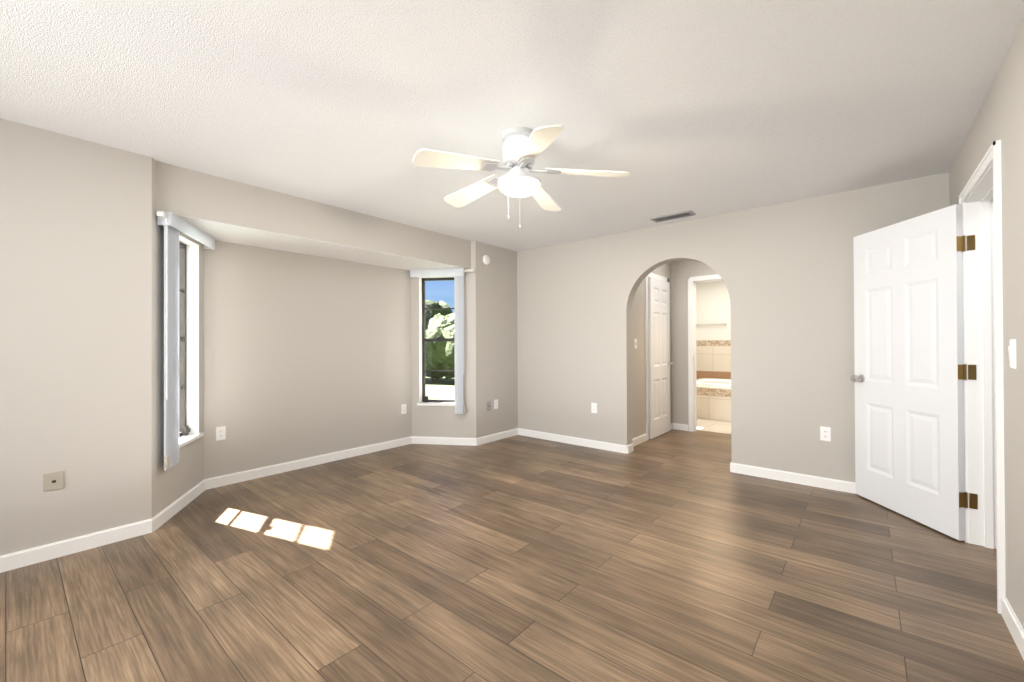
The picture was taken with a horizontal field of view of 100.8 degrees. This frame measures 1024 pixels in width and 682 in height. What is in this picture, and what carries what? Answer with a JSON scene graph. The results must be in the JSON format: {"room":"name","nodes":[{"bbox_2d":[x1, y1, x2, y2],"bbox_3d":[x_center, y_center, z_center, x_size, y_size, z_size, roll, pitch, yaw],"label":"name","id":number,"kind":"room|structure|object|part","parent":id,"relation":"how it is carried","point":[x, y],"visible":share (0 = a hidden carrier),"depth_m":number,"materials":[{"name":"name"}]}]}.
{"room":"empty bedroom","nodes":[
{"label":"empty bedroom","id":0,"kind":"room"},
{"bbox_2d":[0,118,151,555],"bbox_3d":[-3.465,0.019,1.509,0.140,2.430,3.345,0,0,40],"label":"wall","id":1,"kind":"structure","parent":0,"point":[76,310],"depth_m":2.47,"materials":[{"name":"grey paint"}]},
{"bbox_2d":[43,471,63,491],"bbox_3d":[-2.608,0.799,2.411,0.007,0.100,0.082,0,0,40],"label":"phone jack","id":2,"kind":"object","parent":1,"relation":"attached to","point":[53,481],"visible":1,"depth_m":2.41,"materials":[{"name":"beige plastic"}]},
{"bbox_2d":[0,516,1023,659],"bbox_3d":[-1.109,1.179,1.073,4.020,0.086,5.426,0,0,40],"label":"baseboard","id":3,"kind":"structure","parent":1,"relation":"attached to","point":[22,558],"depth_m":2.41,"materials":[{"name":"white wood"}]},
{"bbox_2d":[152,158,203,517],"bbox_3d":[-2.535,0.023,3.165,0.140,2.430,0.914,0,0,-17],"label":"wall","id":4,"kind":"structure","parent":0,"point":[183,476],"depth_m":2.88,"materials":[{"name":"grey paint"}]},
{"bbox_2d":[179,241,190,436],"bbox_3d":[-2.577,-0.015,3.202,0.391,1.526,0.291,0,0,40],"label":"window","id":5,"kind":"structure","parent":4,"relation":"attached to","point":[184,429],"depth_m":3.38,"materials":[{"name":"brown metal"}]},
{"bbox_2d":[157,211,214,470],"bbox_3d":[-2.408,0.002,3.152,0.077,1.721,0.792,0,0,-17],"label":"vertical blinds","id":6,"kind":"object","parent":4,"relation":"attached to","point":[173,224],"visible":0.98,"depth_m":2.90,"materials":[{"name":"white plastic"}]},
{"bbox_2d":[156,478,223,525],"bbox_3d":[-2.446,1.195,3.139,0.630,0.086,0.467,0,0,40],"label":"baseboard","id":7,"kind":"structure","parent":4,"relation":"attached to","point":[189,496],"depth_m":3.18,"materials":[{"name":"white wood"}]},
{"bbox_2d":[179,235,203,447],"bbox_3d":[-2.514,-0.004,3.216,0.120,1.556,0.490,0,0,-17],"label":"trim","id":8,"kind":"structure","parent":4,"relation":"attached to","point":[192,335],"depth_m":3.42,"materials":[{"name":"white"}]},
{"bbox_2d":[204,240,411,478],"bbox_3d":[-1.952,0.027,4.387,0.140,2.430,2.102,0,0,40],"label":"wall","id":9,"kind":"structure","parent":0,"point":[306,356],"depth_m":4.12,"materials":[{"name":"grey paint"}]},
{"bbox_2d":[216,426,225,440],"bbox_3d":[-2.489,0.790,3.622,0.008,0.115,0.070,0,0,40],"label":"electrical outlet","id":10,"kind":"object","parent":9,"relation":"attached to","point":[220,433],"visible":1,"depth_m":3.62,"materials":[{"name":"white plastic"}]},
{"bbox_2d":[212,436,411,485],"bbox_3d":[-1.888,1.199,4.332,0.014,0.086,2.102,0,0,40],"label":"baseboard","id":11,"kind":"structure","parent":9,"relation":"attached to","point":[242,476],"depth_m":4.16,"materials":[{"name":"white wood"}]},
{"bbox_2d":[401,404,405,413],"bbox_3d":[-1.289,0.813,5.056,0.008,0.115,0.070,0,0,40],"label":"electrical outlet","id":12,"kind":"object","parent":9,"relation":"attached to","point":[403,408],"visible":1,"depth_m":5.05,"materials":[{"name":"white plastic"}]},
{"bbox_2d":[156,161,470,268],"bbox_3d":[-1.479,-1.027,3.970,0.140,0.330,2.975,0,0,40],"label":"wall","id":13,"kind":"structure","parent":0,"point":[188,192],"depth_m":3.47,"materials":[{"name":"grey paint"}]},
{"bbox_2d":[175,214,468,270],"bbox_3d":[-1.670,-0.899,4.129,0.634,0.083,2.915,0,0,40],"label":"ceiling","id":14,"kind":"structure","parent":0,"point":[223,232],"depth_m":3.84,"materials":[{"name":"paint"}]},
{"bbox_2d":[411,241,475,437],"bbox_3d":[-0.860,0.027,5.164,0.894,2.430,0.140,0,0,9],"label":"wall","id":15,"kind":"structure","parent":0,"point":[437,421],"depth_m":5.06,"materials":[{"name":"grey paint"}]},
{"bbox_2d":[417,276,455,405],"bbox_3d":[-0.897,-0.001,5.134,0.490,1.556,0.120,0,0,9],"label":"trim","id":16,"kind":"structure","parent":15,"relation":"attached to","point":[420,403],"depth_m":5.16,"materials":[{"name":"white"}]},
{"bbox_2d":[422,277,454,402],"bbox_3d":[-0.892,-0.011,5.197,0.398,1.526,0.280,0,0,40],"label":"window","id":17,"kind":"structure","parent":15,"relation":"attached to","point":[424,374],"depth_m":5.21,"materials":[{"name":"brown metal"}]},
{"bbox_2d":[410,268,473,413],"bbox_3d":[-0.829,0.005,5.040,0.772,1.721,0.077,0,0,9],"label":"vertical blinds","id":18,"kind":"object","parent":15,"relation":"attached to","point":[458,274],"visible":1,"depth_m":5.00,"materials":[{"name":"white plastic"}]},
{"bbox_2d":[412,436,471,445],"bbox_3d":[-0.824,1.198,5.077,0.630,0.086,0.430,0,0,40],"label":"baseboard","id":19,"kind":"structure","parent":15,"relation":"attached to","point":[415,439],"depth_m":5.07,"materials":[{"name":"white wood"}]},
{"bbox_2d":[476,241,517,437],"bbox_3d":[-0.186,0.025,5.425,0.140,2.430,0.920,0,0,40],"label":"wall","id":20,"kind":"structure","parent":0,"point":[496,335],"depth_m":5.31,"materials":[{"name":"grey paint"}]},
{"bbox_2d":[483,255,489,264],"bbox_3d":[-0.306,-0.991,5.162,0.028,0.116,0.116,0,0,40],"label":"detector","id":21,"kind":"object","parent":20,"relation":"attached to","point":[486,259],"visible":0.96,"depth_m":5.14,"materials":[{"name":"white plastic"}]},
{"bbox_2d":[487,401,490,410],"bbox_3d":[-0.281,0.799,5.190,0.007,0.115,0.070,0,0,40],"label":"outlet","id":22,"kind":"object","parent":20,"relation":"attached to","point":[489,406],"visible":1,"depth_m":5.19,"materials":[{"name":"grey"}]},
{"bbox_2d":[494,399,497,408],"bbox_3d":[-0.197,0.790,5.289,0.008,0.115,0.070,0,0,40],"label":"electrical outlet","id":23,"kind":"object","parent":20,"relation":"attached to","point":[496,404],"visible":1,"depth_m":5.29,"materials":[{"name":"white plastic"}]},
{"bbox_2d":[472,428,519,445],"bbox_3d":[-0.181,1.197,5.300,0.014,0.086,0.762,0,0,40],"label":"baseboard","id":24,"kind":"structure","parent":20,"relation":"attached to","point":[505,434],"depth_m":5.26,"materials":[{"name":"white wood"}]},
{"bbox_2d":[0,418,1023,681],"bbox_3d":[1.086,1.253,3.106,6.427,0.060,11.640,0,0,40],"label":"floor","id":25,"kind":"structure","parent":0,"point":[672,555],"depth_m":2.13,"materials":[{"name":"brown wood"}]},
{"bbox_2d":[697,381,730,421],"bbox_3d":[3.927,0.981,6.948,2.396,0.500,1.498,0,0,40],"label":"deck","id":26,"kind":"object","parent":25,"relation":"on","point":[713,402],"depth_m":6.63,"materials":[{"name":"tile"}]},
{"bbox_2d":[696,378,730,386],"bbox_3d":[3.959,0.849,6.987,1.900,0.325,1.040,0,0,40],"label":"bathtub","id":27,"kind":"object","parent":26,"relation":"on","point":[699,380],"visible":0.17,"depth_m":7.52,"materials":[{"name":"white ceramic"}]},
{"bbox_2d":[0,0,1023,250],"bbox_3d":[1.339,-1.259,2.898,5.740,0.100,11.640,0,0,40],"label":"ceiling","id":28,"kind":"structure","parent":0,"point":[702,108],"depth_m":2.07,"materials":[{"name":"paint"}]},
{"bbox_2d":[412,125,628,227],"bbox_3d":[0.013,-0.924,2.514,1.172,0.562,1.214,0,0,40],"label":"ceiling fan","id":29,"kind":"object","parent":28,"relation":"hanging from","point":[523,148],"visible":1,"depth_m":2.40,"materials":[{"name":"white"}]},
{"bbox_3d":[0.043,-0.885,2.483,0.244,0.062,0.244,0,0,40],"label":"lamp shade","id":30,"kind":"part","parent":29,"relation":"part of","materials":[{"name":"white glass"}]},
{"bbox_2d":[650,210,695,222],"bbox_3d":[1.547,-1.198,4.080,0.380,0.012,0.150,0,0,40],"label":"ceiling vent","id":31,"kind":"object","parent":28,"relation":"in","point":[673,216],"visible":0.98,"depth_m":4.07,"materials":[{"name":"grey metal"}]},
{"bbox_2d":[632,262,671,438],"bbox_3d":[1.702,0.018,5.422,0.140,2.430,1.500,0,0,40],"label":"wall","id":32,"kind":"structure","parent":0,"point":[638,380],"depth_m":5.14,"materials":[{"name":"grey paint"}]},
{"bbox_2d":[632,434,646,445],"bbox_3d":[1.506,1.188,4.997,0.090,0.086,0.600,0,0,40],"label":"baseboard","id":33,"kind":"structure","parent":32,"relation":"attached to","point":[639,439],"depth_m":5.08,"materials":[{"name":"white wood"}]},
{"bbox_2d":[645,273,668,439],"bbox_3d":[1.917,0.182,5.555,0.016,2.100,0.796,0,0,40],"label":"trim","id":34,"kind":"structure","parent":32,"relation":"attached to","point":[656,276],"depth_m":5.26,"materials":[{"name":"white wood"}]},
{"bbox_2d":[648,277,672,438],"bbox_3d":[1.957,0.212,5.521,0.092,2.020,0.660,0,0,40],"label":"closet door","id":35,"kind":"structure","parent":32,"relation":"in","point":[659,347],"depth_m":5.49,"materials":[{"name":"white wood"}]},
{"bbox_2d":[671,260,717,430],"bbox_3d":[2.740,0.014,5.610,1.490,2.430,0.120,0,0,40],"label":"wall","id":36,"kind":"structure","parent":0,"point":[682,271],"depth_m":5.87,"materials":[{"name":"grey paint"}]},
{"bbox_2d":[670,423,687,430],"bbox_3d":[2.290,1.189,5.828,0.225,0.086,0.120,0,0,40],"label":"baseboard","id":37,"kind":"structure","parent":36,"relation":"attached to","point":[678,426],"depth_m":5.87,"materials":[{"name":"white wood"}]},
{"bbox_2d":[688,274,722,431],"bbox_3d":[2.798,0.177,5.561,0.886,2.103,0.164,0,0,40],"label":"door frame","id":38,"kind":"structure","parent":36,"relation":"attached to","point":[692,387],"depth_m":5.77,"materials":[{"name":"white wood"}]},
{"bbox_2d":[696,281,730,378],"bbox_3d":[4.450,0.018,7.582,2.680,2.430,0.140,0,0,40],"label":"wall","id":39,"kind":"structure","parent":0,"point":[713,349],"depth_m":8.02,"materials":[{"name":"tile"}]},
{"bbox_2d":[696,323,725,325],"bbox_3d":[3.767,-0.313,8.017,0.520,0.030,0.069,0,0,40],"label":"towel bar","id":40,"kind":"object","parent":39,"relation":"attached to","point":[710,324],"visible":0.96,"depth_m":7.99,"materials":[{"name":"silver metal"}]},
{"bbox_2d":[517,172,948,481],"bbox_3d":[1.712,0.012,4.344,4.160,2.430,0.140,0,0,40],"label":"wall","id":41,"kind":"structure","parent":0,"point":[785,271],"depth_m":3.86,"materials":[{"name":"grey paint"}]},
{"bbox_2d":[520,428,631,453],"bbox_3d":[0.668,1.192,5.116,1.554,0.086,0.014,0,0,40],"label":"baseboard","id":42,"kind":"structure","parent":41,"relation":"attached to","point":[619,448],"depth_m":5.01,"materials":[{"name":"white wood"}]},
{"bbox_2d":[591,403,596,412],"bbox_3d":[0.947,0.773,4.887,0.070,0.115,0.008,0,0,40],"label":"electrical outlet","id":43,"kind":"object","parent":41,"relation":"attached to","point":[593,407],"visible":1,"depth_m":4.88,"materials":[{"name":"white plastic"}]},
{"bbox_2d":[730,462,855,493],"bbox_3d":[2.462,1.176,3.339,1.454,0.086,0.715,0,0,40],"label":"baseboard","id":44,"kind":"structure","parent":41,"relation":"attached to","point":[821,482],"depth_m":3.63,"materials":[{"name":"white wood"}]},
{"bbox_2d":[820,426,830,440],"bbox_3d":[2.595,0.769,3.506,0.070,0.115,0.008,0,0,40],"label":"electrical outlet","id":45,"kind":"object","parent":41,"relation":"attached to","point":[825,433],"visible":1,"depth_m":3.50,"materials":[{"name":"white plastic"}]},
{"bbox_2d":[949,20,1023,628],"bbox_3d":[0.974,-0.005,0.332,0.140,2.430,6.960,0,0,40],"label":"wall","id":46,"kind":"structure","parent":0,"point":[1000,115],"depth_m":1.77,"materials":[{"name":"grey paint"}]},
{"bbox_2d":[850,204,967,540],"bbox_3d":[2.716,0.189,2.962,0.559,2.030,0.659,0,0,40],"label":"door","id":47,"kind":"structure","parent":46,"relation":"in","point":[908,378],"depth_m":2.85,"materials":[{"name":"white wood"}]},
{"bbox_2d":[967,235,977,509],"bbox_3d":[2.752,0.184,2.533,0.034,1.635,0.004,0,0,40],"label":"door hinges","id":48,"kind":"object","parent":46,"relation":"attached to","point":[973,501],"depth_m":2.53,"materials":[{"name":"gold metal"}]},
{"bbox_2d":[959,140,1005,613],"bbox_3d":[2.532,0.159,2.190,0.184,2.108,0.936,0,0,40],"label":"door frame","id":49,"kind":"structure","parent":46,"relation":"attached to","point":[980,198],"depth_m":2.49,"materials":[{"name":"white wood"}]},
{"bbox_2d":[1008,339,1015,368],"bbox_3d":[2.059,0.053,1.746,0.013,0.120,0.075,0,0,40],"label":"light switch","id":50,"kind":"object","parent":46,"relation":"attached to","point":[1012,352],"visible":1,"depth_m":1.73,"materials":[{"name":"white plastic"}]},
{"label":"outside","id":51,"kind":"structure","parent":0,"visible":0},
{"bbox_2d":[426,377,454,399],"bbox_3d":[-42.619,2.030,48.726,119.172,0.200,220.000,0,0,40],"label":"ground","id":52,"kind":"structure","parent":51,"point":[441,389],"depth_m":13.91,"materials":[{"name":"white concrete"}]},
{"bbox_2d":[425,306,433,321],"bbox_3d":[-4.861,0.199,17.298,4.121,3.275,3.942,0,0,40],"label":"tree","id":53,"kind":"object","parent":52,"relation":"on","point":[427,316],"depth_m":16.57,"materials":[{"name":"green plant"}]},
{"bbox_2d":[425,300,453,315],"bbox_3d":[-10.033,-1.870,50.343,8.690,7.523,7.854,0,0,40],"label":"tree","id":54,"kind":"object","parent":52,"relation":"on","point":[438,305],"depth_m":49.37,"materials":[{"name":"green plant"}]},
{"bbox_2d":[425,315,454,367],"bbox_3d":[-1.730,0.330,16.676,3.328,2.548,3.625,0,0,40],"label":"tree","id":55,"kind":"object","parent":52,"relation":"on","point":[446,349],"depth_m":15.38,"materials":[{"name":"green plant"}]},
{"bbox_2d":[425,313,454,380],"bbox_3d":[-2.448,0.166,17.246,3.686,2.887,3.671,0,0,40],"label":"tree","id":56,"kind":"object","parent":52,"relation":"on","point":[431,345],"depth_m":16.27,"materials":[{"name":"green plant"}]}
]}

